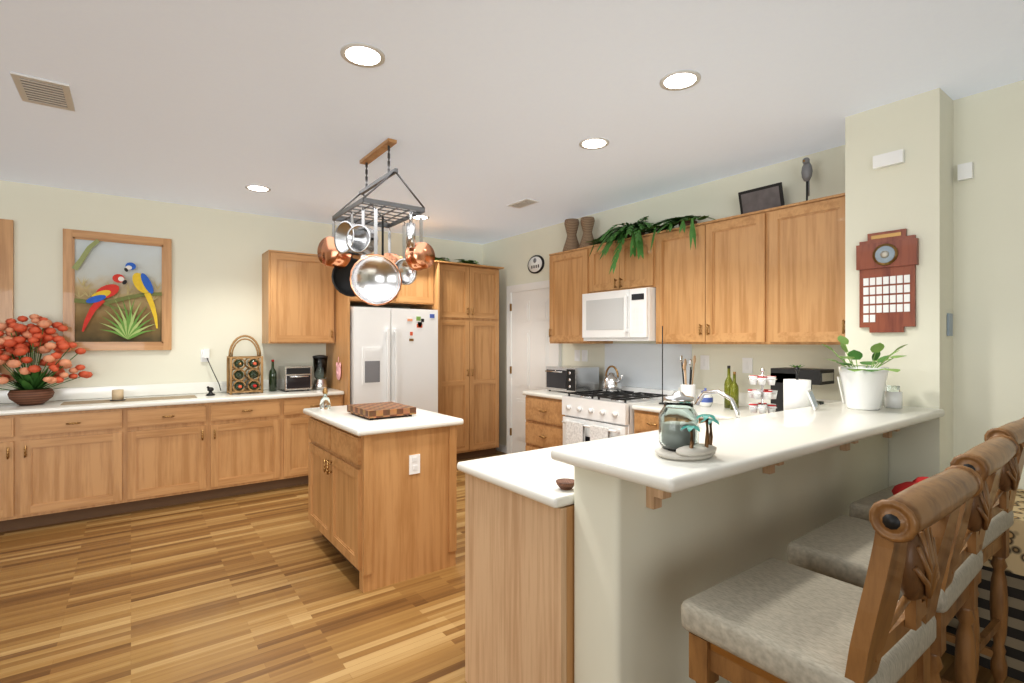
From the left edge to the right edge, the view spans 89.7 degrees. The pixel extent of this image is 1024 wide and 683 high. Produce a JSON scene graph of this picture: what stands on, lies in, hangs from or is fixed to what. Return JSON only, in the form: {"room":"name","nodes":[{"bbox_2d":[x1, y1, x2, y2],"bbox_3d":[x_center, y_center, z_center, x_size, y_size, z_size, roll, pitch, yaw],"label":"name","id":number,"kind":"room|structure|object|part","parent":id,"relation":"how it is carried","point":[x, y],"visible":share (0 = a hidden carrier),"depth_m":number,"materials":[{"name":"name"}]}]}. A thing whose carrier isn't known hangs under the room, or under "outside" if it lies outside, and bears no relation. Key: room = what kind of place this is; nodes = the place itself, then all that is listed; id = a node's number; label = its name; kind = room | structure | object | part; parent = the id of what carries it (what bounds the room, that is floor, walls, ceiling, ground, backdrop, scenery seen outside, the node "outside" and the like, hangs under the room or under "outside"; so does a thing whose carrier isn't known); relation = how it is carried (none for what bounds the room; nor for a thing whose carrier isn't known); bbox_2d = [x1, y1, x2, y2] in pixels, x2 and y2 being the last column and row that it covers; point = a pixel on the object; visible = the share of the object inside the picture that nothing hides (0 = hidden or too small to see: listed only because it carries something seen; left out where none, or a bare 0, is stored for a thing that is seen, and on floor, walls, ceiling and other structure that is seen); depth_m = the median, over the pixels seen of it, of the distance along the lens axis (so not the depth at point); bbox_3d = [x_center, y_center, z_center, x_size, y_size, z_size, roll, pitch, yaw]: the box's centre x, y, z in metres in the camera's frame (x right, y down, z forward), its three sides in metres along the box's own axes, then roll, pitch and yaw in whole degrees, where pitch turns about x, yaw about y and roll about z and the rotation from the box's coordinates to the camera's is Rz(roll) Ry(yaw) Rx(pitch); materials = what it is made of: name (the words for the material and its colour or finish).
{"room":"kitchen","nodes":[
{"label":"kitchen","id":0,"kind":"room"},
{"bbox_2d":[0,180,481,399],"bbox_3d":[-3.507,0.050,4.782,8.450,2.740,0.100,0,0,-36],"label":"wall","id":1,"kind":"structure","parent":0,"point":[217,282],"depth_m":4.97,"materials":[{"name":"paint"}]},
{"bbox_2d":[0,219,13,374],"bbox_3d":[-4.564,-0.340,3.915,1.120,1.320,0.034,0,0,-36],"label":"window","id":2,"kind":"structure","parent":1,"relation":"in","point":[6,269],"depth_m":4.21,"materials":[{"name":"brown wood"}]},
{"bbox_2d":[63,229,171,350],"bbox_3d":[-3.539,-0.445,4.649,0.780,1.050,0.073,0,0,-36],"label":"picture","id":3,"kind":"object","parent":1,"relation":"attached to","point":[117,291],"visible":1,"depth_m":4.64,"materials":[{"name":"brown wood"}]},
{"bbox_2d":[0,377,325,404],"bbox_3d":[-3.561,0.453,4.665,3.684,0.106,0.019,0,0,-36],"label":"backsplash","id":4,"kind":"structure","parent":1,"relation":"attached to","point":[79,393],"depth_m":4.74,"materials":[{"name":"white tile"}]},
{"bbox_2d":[201,349,220,390],"bbox_3d":[-2.966,0.281,5.079,0.173,0.421,0.063,0,0,-36],"label":"electrical outlet","id":5,"kind":"object","parent":1,"relation":"attached to","point":[205,355],"visible":0.96,"depth_m":5.06,"materials":[{"name":"white plastic"}]},
{"bbox_2d":[262,250,334,343],"bbox_3d":[-2.238,-0.446,5.424,0.655,0.932,0.374,0,0,-36],"label":"upper cabinet","id":6,"kind":"object","parent":1,"relation":"attached to","point":[298,297],"visible":0.94,"depth_m":5.28,"materials":[{"name":"brown wood"}]},
{"bbox_2d":[335,253,437,308],"bbox_3d":[-1.474,-0.666,5.824,1.000,0.492,0.640,0,0,-36],"label":"upper cabinet","id":7,"kind":"object","parent":1,"relation":"attached to","point":[423,291],"depth_m":5.77,"materials":[{"name":"brown wood"}]},
{"bbox_2d":[336,357,340,379],"bbox_3d":[-1.815,0.282,5.375,0.031,0.245,0.143,0,0,-36],"label":"potholder","id":8,"kind":"object","parent":7,"relation":"attached to","point":[338,370],"visible":0.96,"depth_m":5.35,"materials":[{"name":"pink fabric"}]},
{"bbox_2d":[496,444,506,452],"bbox_3d":[2.219,1.375,3.066,0.484,0.090,9.469,0,0,-36],"label":"baseboard","id":9,"kind":"structure","parent":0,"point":[501,448],"depth_m":6.61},
{"bbox_2d":[0,450,1023,682],"bbox_3d":[-0.688,1.450,0.972,8.450,0.060,9.580,0,0,-36],"label":"floor","id":10,"kind":"structure","parent":0,"point":[258,587],"depth_m":2.77,"materials":[{"name":"brown wood"}]},
{"bbox_2d":[0,409,139,531],"bbox_3d":[-3.846,0.983,4.079,1.403,0.875,0.623,0,0,-36],"label":"base cabinet","id":11,"kind":"object","parent":10,"relation":"on","point":[59,463],"depth_m":4.00,"materials":[{"name":"brown wood"}]},
{"bbox_2d":[0,387,343,416],"bbox_3d":[-3.378,0.525,4.418,3.684,0.038,0.634,0,0,-36],"label":"countertop","id":12,"kind":"structure","parent":11,"relation":"on","point":[10,408],"depth_m":4.43,"materials":[{"name":"white stone"}]},
{"bbox_2d":[0,314,92,405],"bbox_3d":[-3.872,0.141,4.108,0.812,0.727,0.473,0,0,-36],"label":"flower arrangement","id":13,"kind":"object","parent":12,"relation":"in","point":[29,390],"visible":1,"depth_m":4.08,"materials":[{"name":"red plant"}]},
{"bbox_2d":[61,395,196,404],"bbox_3d":[-3.277,0.504,4.454,0.930,0.002,0.260,0,0,-36],"label":"table runner","id":14,"kind":"object","parent":12,"relation":"in","point":[126,400],"visible":0.79,"depth_m":4.39,"materials":[{"name":"fabric"}]},
{"bbox_2d":[110,389,125,400],"bbox_3d":[-3.356,0.458,4.384,0.110,0.093,0.107,0,0,-36],"label":"candle","id":15,"kind":"object","parent":14,"relation":"on","point":[118,395],"visible":0.94,"depth_m":4.36,"materials":[{"name":"beige wax"}]},
{"bbox_2d":[206,386,214,395],"bbox_3d":[-2.825,0.461,4.826,0.080,0.087,0.076,0,0,-36],"label":"figurine","id":16,"kind":"object","parent":12,"relation":"in","point":[210,390],"visible":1,"depth_m":4.81,"materials":[{"name":"black metal"}]},
{"bbox_2d":[227,335,262,394],"bbox_3d":[-2.615,0.220,5.047,0.294,0.570,0.295,0,0,-36],"label":"wine rack","id":17,"kind":"object","parent":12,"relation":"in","point":[237,374],"visible":1,"depth_m":5.00,"materials":[{"name":"wicker"}]},
{"bbox_2d":[269,360,276,390],"bbox_3d":[-2.434,0.344,5.240,0.074,0.320,0.074,0,0,-36],"label":"wine bottle","id":18,"kind":"object","parent":12,"relation":"in","point":[272,379],"visible":1,"depth_m":5.21,"materials":[{"name":"green glass"}]},
{"bbox_2d":[278,365,311,391],"bbox_3d":[-2.242,0.380,5.333,0.260,0.250,0.318,0,0,-36],"label":"toaster oven","id":19,"kind":"object","parent":12,"relation":"in","point":[295,377],"visible":1,"depth_m":5.24,"materials":[{"name":"metal"}]},
{"bbox_2d":[313,355,327,389],"bbox_3d":[-2.041,0.325,5.481,0.156,0.360,0.152,0,0,-36],"label":"blender","id":20,"kind":"object","parent":12,"relation":"in","point":[320,367],"visible":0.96,"depth_m":5.43,"materials":[{"name":"metal"}]},
{"bbox_2d":[140,397,291,509],"bbox_3d":[-2.861,0.983,4.808,1.352,0.875,0.623,0,0,-36],"label":"base cabinet","id":21,"kind":"object","parent":10,"relation":"on","point":[189,453],"depth_m":4.59,"materials":[{"name":"brown wood"}]},
{"bbox_2d":[292,397,343,485],"bbox_3d":[-2.170,0.983,5.319,0.670,0.875,0.623,0,0,-36],"label":"base cabinet","id":22,"kind":"object","parent":10,"relation":"on","point":[300,439],"depth_m":5.03,"materials":[{"name":"brown wood"}]},
{"bbox_2d":[303,405,463,592],"bbox_3d":[-0.922,0.955,3.517,0.698,0.931,1.140,0,0,-36],"label":"kitchen island","id":23,"kind":"object","parent":10,"relation":"on","point":[382,501],"visible":0.96,"depth_m":3.11,"materials":[{"name":"brown wood"}]},
{"bbox_2d":[320,388,330,408],"bbox_3d":[-1.352,0.410,3.727,0.080,0.155,0.076,0,0,-36],"label":"bottle","id":24,"kind":"object","parent":23,"relation":"on","point":[325,403],"visible":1,"depth_m":3.70,"materials":[{"name":"clear glass"}]},
{"bbox_2d":[347,402,415,419],"bbox_3d":[-0.874,0.459,3.434,0.320,0.058,0.400,0,0,-36],"label":"cutting board","id":25,"kind":"object","parent":23,"relation":"on","point":[371,411],"visible":1,"depth_m":3.33,"materials":[{"name":"brown wood"}]},
{"bbox_2d":[350,307,437,412],"bbox_3d":[-1.413,0.532,5.743,0.960,1.775,0.785,0,0,-36],"label":"fridge","id":26,"kind":"object","parent":10,"relation":"on","point":[393,354],"visible":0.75,"depth_m":5.43,"materials":[{"name":"white metal"}]},
{"bbox_2d":[426,261,501,459],"bbox_3d":[-0.698,0.254,6.398,0.890,2.332,0.640,0,0,-36],"label":"tall cabinet","id":27,"kind":"object","parent":10,"relation":"on","point":[462,299],"depth_m":6.15,"materials":[{"name":"brown wood"}]},
{"bbox_2d":[435,257,479,264],"bbox_3d":[-0.727,-0.983,6.391,0.908,0.139,0.449,0,0,-36],"label":"potted plant","id":28,"kind":"object","parent":27,"relation":"on","point":[463,261],"visible":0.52,"depth_m":6.44,"materials":[{"name":"green plant"}]},
{"bbox_2d":[465,477,573,682],"bbox_3d":[0.297,0.982,2.163,0.800,0.875,0.621,0,0,-36],"label":"base cabinet","id":29,"kind":"object","parent":10,"relation":"on","point":[519,567],"depth_m":1.87,"materials":[{"name":"brown wood"}]},
{"bbox_2d":[457,417,739,512],"bbox_3d":[0.800,0.525,2.543,2.112,0.038,0.633,0,0,-36],"label":"countertop","id":30,"kind":"structure","parent":29,"relation":"on","point":[532,475],"depth_m":1.99,"materials":[{"name":"white stone"}]},
{"bbox_2d":[556,478,573,489],"bbox_3d":[0.185,0.491,1.767,0.072,0.026,0.072,0,0,-36],"label":"bowl","id":31,"kind":"object","parent":30,"relation":"in","point":[565,483],"visible":0.94,"depth_m":1.75,"materials":[{"name":"ceramic"}]},
{"bbox_2d":[748,368,777,413],"bbox_3d":[1.342,0.324,2.759,0.150,0.362,0.150,0,0,-36],"label":"carousel","id":32,"kind":"object","parent":30,"relation":"in","point":[762,393],"visible":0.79,"depth_m":2.72,"materials":[{"name":"white ceramic"}]},
{"bbox_2d":[783,367,810,410],"bbox_3d":[1.587,0.323,2.866,0.160,0.364,0.160,0,0,-36],"label":"paper towel","id":33,"kind":"object","parent":30,"relation":"in","point":[795,395],"visible":0.42,"depth_m":2.81,"materials":[{"name":"white paper"}]},
{"bbox_2d":[525,396,564,450],"bbox_3d":[0.562,0.982,5.187,0.623,0.875,0.630,0,0,-36],"label":"base cabinet","id":34,"kind":"object","parent":10,"relation":"on","point":[544,418],"depth_m":5.02,"materials":[{"name":"brown wood"}]},
{"bbox_2d":[523,389,592,399],"bbox_3d":[0.551,0.525,5.191,0.634,0.038,0.650,0,0,-36],"label":"countertop","id":35,"kind":"structure","parent":34,"relation":"on","point":[547,395],"depth_m":5.03,"materials":[{"name":"white stone"}]},
{"bbox_2d":[545,365,598,391],"bbox_3d":[0.589,0.380,5.188,0.362,0.250,0.440,0,0,-36],"label":"toaster oven","id":36,"kind":"object","parent":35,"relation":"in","point":[568,378],"visible":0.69,"depth_m":5.05,"materials":[{"name":"metal"}]},
{"bbox_2d":[562,386,677,444],"bbox_3d":[0.926,0.925,4.579,0.743,0.990,0.750,0,0,-36],"label":"range","id":37,"kind":"object","parent":10,"relation":"on","point":[595,415],"visible":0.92,"depth_m":4.41,"materials":[{"name":"white metal"}]},
{"bbox_2d":[602,365,622,391],"bbox_3d":[0.947,0.343,4.806,0.190,0.238,0.231,0,0,-36],"label":"kettle","id":38,"kind":"object","parent":37,"relation":"on","point":[611,382],"visible":1,"depth_m":4.76,"materials":[{"name":"metal"}]},
{"bbox_2d":[634,412,705,433],"bbox_3d":[1.454,0.982,3.981,0.623,0.875,0.810,0,0,-36],"label":"base cabinet","id":39,"kind":"object","parent":10,"relation":"on","point":[643,421],"depth_m":4.02,"materials":[{"name":"brown wood"}]},
{"bbox_2d":[632,400,767,419],"bbox_3d":[1.479,0.525,3.937,0.634,0.038,0.910,0,0,-36],"label":"countertop","id":40,"kind":"structure","parent":39,"relation":"on","point":[718,410],"depth_m":3.83,"materials":[{"name":"white stone"}]},
{"bbox_2d":[659,326,663,403],"bbox_3d":[1.215,0.190,4.158,0.060,0.630,0.057,0,0,-36],"label":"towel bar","id":41,"kind":"object","parent":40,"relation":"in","point":[662,402],"visible":0.83,"depth_m":4.16,"materials":[{"name":"black metal"}]},
{"bbox_2d":[680,355,695,404],"bbox_3d":[1.423,0.307,4.163,0.144,0.395,0.117,0,0,-36],"label":"utensil crock","id":42,"kind":"object","parent":40,"relation":"in","point":[686,389],"visible":0.67,"depth_m":4.13,"materials":[{"name":"white ceramic"}]},
{"bbox_2d":[698,388,712,406],"bbox_3d":[1.508,0.433,4.014,0.113,0.142,0.110,0,0,-36],"label":"ginger jar","id":43,"kind":"object","parent":40,"relation":"in","point":[707,401],"visible":0.58,"depth_m":3.97,"materials":[{"name":"white ceramic"}]},
{"bbox_2d":[724,366,730,407],"bbox_3d":[1.652,0.344,3.921,0.064,0.320,0.064,0,0,38],"label":"oil bottle","id":44,"kind":"object","parent":40,"relation":"in","point":[728,367],"depth_m":3.91,"materials":[{"name":"green glass"}]},
{"bbox_2d":[727,370,738,409],"bbox_3d":[1.651,0.364,3.821,0.058,0.280,0.058,0,0,38],"label":"oil bottle","id":45,"kind":"object","parent":40,"relation":"in","point":[731,388],"depth_m":3.81,"materials":[{"name":"green glass"}]},
{"bbox_2d":[771,365,833,411],"bbox_3d":[1.861,0.325,3.303,0.200,0.360,0.304,0,0,-36],"label":"coffee maker","id":46,"kind":"object","parent":40,"relation":"on","point":[815,376],"visible":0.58,"depth_m":3.25,"materials":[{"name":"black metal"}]},
{"bbox_2d":[681,465,982,682],"bbox_3d":[0.766,0.858,1.268,0.475,1.125,0.504,0,0,-36],"label":"bar stool","id":47,"kind":"object","parent":10,"relation":"on","point":[771,620],"visible":1,"depth_m":1.16,"materials":[{"name":"brown wood"}]},
{"bbox_3d":[0.741,0.705,1.301,0.470,0.079,0.420,0,0,-36],"label":"seat","id":48,"kind":"part","parent":47,"relation":"part of","materials":[{"name":"fabric"}]},
{"bbox_2d":[787,435,1019,682],"bbox_3d":[1.249,0.858,1.661,0.486,1.125,0.517,0,0,-36],"label":"bar stool","id":49,"kind":"object","parent":10,"relation":"on","point":[839,547],"visible":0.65,"depth_m":1.58,"materials":[{"name":"brown wood"}]},
{"bbox_3d":[1.222,0.705,1.694,0.481,0.079,0.433,0,0,-36],"label":"seat","id":50,"kind":"part","parent":49,"relation":"part of","materials":[{"name":"fabric"}]},
{"bbox_2d":[849,417,1023,682],"bbox_3d":[1.728,0.858,2.066,0.481,1.125,0.513,0,0,-36],"label":"bar stool","id":51,"kind":"object","parent":10,"relation":"on","point":[995,546],"visible":0.31,"depth_m":2.03,"materials":[{"name":"brown wood"}]},
{"bbox_2d":[892,477,928,494],"bbox_3d":[1.636,0.606,2.082,0.207,0.111,0.152,0,0,-36],"label":"cloth","id":52,"kind":"object","parent":51,"relation":"on","point":[898,488],"visible":0.25,"depth_m":2.09,"materials":[{"name":"red fabric"}]},
{"bbox_3d":[1.705,0.705,2.101,0.477,0.079,0.428,0,0,-36],"label":"seat","id":53,"kind":"part","parent":51,"relation":"part of","materials":[{"name":"fabric"}]},
{"bbox_2d":[945,489,1023,681],"bbox_3d":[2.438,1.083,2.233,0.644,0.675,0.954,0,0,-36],"label":"rug","id":54,"kind":"object","parent":10,"relation":"on","point":[1014,641],"depth_m":2.17,"materials":[{"name":"fabric"}]},
{"bbox_2d":[0,0,1023,244],"bbox_3d":[-0.688,-1.350,0.972,8.450,0.060,9.580,0,0,-36],"label":"ceiling","id":55,"kind":"structure","parent":0,"point":[484,112],"depth_m":2.73,"materials":[{"name":"paint"}]},
{"bbox_2d":[10,71,74,111],"bbox_3d":[-2.470,-1.313,2.725,0.220,0.013,0.360,0,0,-37],"label":"ceiling vent","id":56,"kind":"object","parent":55,"relation":"in","point":[36,90],"depth_m":2.70,"materials":[{"name":"grey plastic"}]},
{"bbox_2d":[245,185,270,191],"bbox_3d":[-2.184,-1.317,4.430,0.198,0.006,0.198,0,0,45],"label":"recessed light","id":57,"kind":"object","parent":55,"relation":"in","point":[258,188],"depth_m":4.43,"materials":[{"name":"white glass"}]},
{"bbox_2d":[340,43,384,67],"bbox_3d":[-0.686,-1.317,2.373,0.198,0.006,0.198,0,0,27],"label":"recessed light","id":58,"kind":"object","parent":55,"relation":"in","point":[364,55],"depth_m":2.37,"materials":[{"name":"white glass"}]},
{"bbox_2d":[317,138,434,305],"bbox_3d":[-0.945,-0.771,3.582,0.614,1.095,0.772,0,0,-36],"label":"pot rack","id":59,"kind":"object","parent":55,"relation":"hanging from","point":[375,279],"visible":1,"depth_m":3.40,"materials":[{"name":"grey metal"}]},
{"bbox_2d":[413,215,428,219],"bbox_3d":[-0.975,-1.317,5.461,0.198,0.006,0.198,0,0,45],"label":"recessed light","id":60,"kind":"object","parent":55,"relation":"in","point":[424,217],"depth_m":5.47,"materials":[{"name":"white glass"}]},
{"bbox_2d":[507,198,538,208],"bbox_3d":[0.105,-1.313,4.910,0.150,0.013,0.300,0,0,-37],"label":"ceiling vent","id":61,"kind":"object","parent":55,"relation":"in","point":[525,202],"depth_m":4.89,"materials":[{"name":"grey plastic"}]},
{"bbox_2d":[579,137,608,149],"bbox_3d":[0.546,-1.317,3.425,0.198,0.006,0.198,0,0,27],"label":"recessed light","id":62,"kind":"object","parent":55,"relation":"in","point":[591,143],"depth_m":3.42,"materials":[{"name":"white glass"}]},
{"bbox_2d":[659,70,700,90],"bbox_3d":[0.848,-1.317,2.601,0.198,0.006,0.198,0,0,45],"label":"recessed light","id":63,"kind":"object","parent":55,"relation":"in","point":[681,79],"depth_m":2.60,"materials":[{"name":"white glass"}]},
{"bbox_2d":[482,145,844,445],"bbox_3d":[1.009,0.050,5.194,0.100,2.740,4.610,0,0,-36],"label":"wall","id":64,"kind":"structure","parent":0,"point":[715,199],"depth_m":4.27,"materials":[{"name":"paint"}]},
{"bbox_2d":[507,280,561,453],"bbox_3d":[0.248,0.362,6.111,0.070,2.115,0.980,0,0,-36],"label":"door","id":65,"kind":"structure","parent":64,"relation":"attached to","point":[533,352],"depth_m":6.20,"materials":[{"name":"white wood"}]},
{"bbox_2d":[528,255,543,273],"bbox_3d":[0.277,-0.910,6.077,0.024,0.216,0.300,0,0,-36],"label":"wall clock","id":66,"kind":"object","parent":64,"relation":"attached to","point":[535,264],"visible":1,"depth_m":6.06,"materials":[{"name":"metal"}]},
{"bbox_2d":[575,350,579,360],"bbox_3d":[0.699,0.150,5.518,0.010,0.120,0.080,0,0,-37],"label":"electrical outlet","id":67,"kind":"object","parent":64,"relation":"attached to","point":[577,352],"depth_m":5.51,"materials":[{"name":"white plastic"}]},
{"bbox_2d":[549,247,612,343],"bbox_3d":[0.692,-0.446,5.249,0.340,0.932,0.584,0,0,-36],"label":"upper cabinet","id":68,"kind":"object","parent":64,"relation":"attached to","point":[566,268],"depth_m":5.16,"materials":[{"name":"brown wood"}]},
{"bbox_2d":[563,218,573,250],"bbox_3d":[0.620,-1.087,5.348,0.192,0.348,0.187,0,0,-37],"label":"woven vase","id":69,"kind":"object","parent":68,"relation":"on","point":[571,228],"depth_m":5.29,"materials":[{"name":"brown wicker"}]},
{"bbox_2d":[574,216,595,248],"bbox_3d":[0.757,-1.075,5.163,0.179,0.325,0.175,0,0,-37],"label":"woven vase","id":70,"kind":"object","parent":68,"relation":"on","point":[587,223],"depth_m":5.12,"materials":[{"name":"brown wicker"}]},
{"bbox_2d":[582,350,587,361],"bbox_3d":[0.765,0.150,5.429,0.010,0.120,0.080,0,0,-37],"label":"electrical outlet","id":71,"kind":"object","parent":64,"relation":"attached to","point":[584,352],"depth_m":5.41,"materials":[{"name":"white plastic"}]},
{"bbox_2d":[585,233,652,293],"bbox_3d":[1.095,-0.683,4.704,0.340,0.457,0.770,0,0,-36],"label":"upper cabinet","id":72,"kind":"object","parent":64,"relation":"attached to","point":[629,273],"depth_m":4.60,"materials":[{"name":"brown wood"}]},
{"bbox_2d":[582,287,655,340],"bbox_3d":[1.044,-0.228,4.667,0.465,0.445,0.760,0,0,-36],"label":"microwave","id":73,"kind":"object","parent":72,"relation":"attached to","point":[625,315],"visible":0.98,"depth_m":4.47,"materials":[{"name":"white plastic"}]},
{"bbox_2d":[586,216,674,273],"bbox_3d":[0.987,-0.854,4.582,0.632,0.596,1.000,0,0,-36],"label":"fern plant","id":74,"kind":"object","parent":72,"relation":"on","point":[619,235],"visible":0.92,"depth_m":4.43,"materials":[{"name":"green plant"}]},
{"bbox_2d":[653,212,752,343],"bbox_3d":[1.627,-0.446,3.985,0.340,0.932,1.020,0,0,-36],"label":"upper cabinet","id":75,"kind":"object","parent":64,"relation":"attached to","point":[704,294],"depth_m":3.90,"materials":[{"name":"brown wood"}]},
{"bbox_2d":[641,215,715,250],"bbox_3d":[1.360,-0.878,4.186,0.502,0.385,0.732,0,0,-36],"label":"fern plant","id":76,"kind":"object","parent":75,"relation":"on","point":[685,221],"visible":1,"depth_m":4.13,"materials":[{"name":"green plant"}]},
{"bbox_2d":[700,355,708,369],"bbox_3d":[1.606,0.175,4.292,0.010,0.120,0.080,0,0,-37],"label":"electrical outlet","id":77,"kind":"object","parent":64,"relation":"attached to","point":[704,359],"depth_m":4.29,"materials":[{"name":"white plastic"}]},
{"bbox_2d":[598,381,839,407],"bbox_3d":[1.464,0.452,4.473,0.019,0.105,2.890,0,0,-36],"label":"backsplash","id":78,"kind":"structure","parent":64,"relation":"attached to","point":[744,399],"depth_m":4.01,"materials":[{"name":"white tile"}]},
{"bbox_2d":[742,358,752,372],"bbox_3d":[1.826,0.186,3.995,0.010,0.120,0.080,0,0,-37],"label":"electrical outlet","id":79,"kind":"object","parent":64,"relation":"attached to","point":[747,365],"depth_m":3.99,"materials":[{"name":"white plastic"}]},
{"bbox_2d":[753,193,844,344],"bbox_3d":[2.020,-0.446,3.454,0.340,0.932,0.599,0,0,-36],"label":"upper cabinet","id":80,"kind":"object","parent":64,"relation":"attached to","point":[775,275],"depth_m":3.37,"materials":[{"name":"brown wood"}]},
{"bbox_2d":[738,182,784,213],"bbox_3d":[1.828,-1.018,3.778,0.066,0.216,0.320,0,0,-36],"label":"picture","id":81,"kind":"object","parent":80,"relation":"on","point":[762,198],"visible":0.64,"depth_m":3.76,"materials":[{"name":"black metal"}]},
{"bbox_2d":[801,157,812,200],"bbox_3d":[2.001,-1.080,3.496,0.085,0.334,0.080,0,0,-36],"label":"parrot figurine","id":82,"kind":"object","parent":80,"relation":"on","point":[806,171],"visible":0.71,"depth_m":3.48,"materials":[{"name":"black metal"}]},
{"bbox_2d":[574,434,887,682],"bbox_3d":[1.145,0.905,2.278,2.210,1.030,0.200,0,0,-36],"label":"wall","id":83,"kind":"structure","parent":0,"point":[642,572],"depth_m":1.70,"materials":[{"name":"paint"}]},
{"bbox_2d":[551,401,944,509],"bbox_3d":[1.179,0.434,2.172,2.279,0.172,0.480,0,0,-36],"label":"bar","id":84,"kind":"object","parent":83,"relation":"on","point":[767,442],"visible":0.96,"depth_m":1.76,"materials":[{"name":"white stone"}]},
{"bbox_2d":[655,391,718,460],"bbox_3d":[0.537,0.251,1.567,0.211,0.191,0.199,0,0,-36],"label":"jar","id":85,"kind":"object","parent":84,"relation":"on","point":[679,427],"visible":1,"depth_m":1.55,"materials":[{"name":"clear glass"}]},
{"bbox_2d":[806,389,818,409],"bbox_3d":[1.556,0.299,2.664,0.044,0.097,0.141,0,0,36],"label":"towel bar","id":86,"kind":"object","parent":84,"relation":"on","point":[811,396],"depth_m":2.63,"materials":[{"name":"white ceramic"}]},
{"bbox_2d":[822,335,907,409],"bbox_3d":[1.830,0.153,2.644,0.513,0.387,0.380,0,0,-36],"label":"pothos plant","id":87,"kind":"object","parent":84,"relation":"on","point":[863,385],"visible":1,"depth_m":2.60,"materials":[{"name":"green plant"}]},
{"bbox_2d":[837,376,901,408],"bbox_3d":[1.967,0.273,2.821,0.163,0.148,0.316,0,0,-33],"label":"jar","id":88,"kind":"object","parent":84,"relation":"on","point":[892,396],"depth_m":2.68,"materials":[{"name":"white ceramic"}]},
{"bbox_2d":[845,88,952,486],"bbox_3d":[2.322,0.050,3.024,0.570,2.740,0.440,0,0,-36],"label":"column","id":89,"kind":"structure","parent":0,"point":[913,194],"depth_m":2.78,"materials":[{"name":"paint"}]},
{"bbox_2d":[856,228,918,332],"bbox_3d":[2.069,-0.330,2.849,0.042,0.560,0.284,0,0,-36],"label":"calendar","id":90,"kind":"object","parent":89,"relation":"attached to","point":[887,262],"visible":1,"depth_m":2.84,"materials":[{"name":"brown wood"}]},
{"bbox_2d":[873,149,904,169],"bbox_3d":[2.079,-1.005,2.845,0.030,0.070,0.140,0,0,-37],"label":"switch box","id":91,"kind":"object","parent":89,"relation":"attached to","point":[896,157],"depth_m":2.83,"materials":[{"name":"white plastic"}]},
{"bbox_2d":[947,313,952,335],"bbox_3d":[2.348,-0.090,2.762,0.060,0.120,0.011,0,0,-37],"label":"switch box","id":92,"kind":"object","parent":89,"relation":"attached to","point":[949,316],"depth_m":2.75,"materials":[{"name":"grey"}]},
{"bbox_2d":[957,162,973,180],"bbox_3d":[2.436,-0.912,2.767,0.029,0.085,0.060,0,0,-37],"label":"switch box","id":93,"kind":"object","parent":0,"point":[965,171],"depth_m":2.76,"materials":[{"name":"white plastic"}]},
{"bbox_2d":[953,80,1023,489],"bbox_3d":[3.866,0.050,1.138,0.330,2.740,4.430,0,0,-36],"label":"wall","id":94,"kind":"structure","parent":0,"point":[988,283],"depth_m":2.70,"materials":[{"name":"paint"}]}
]}

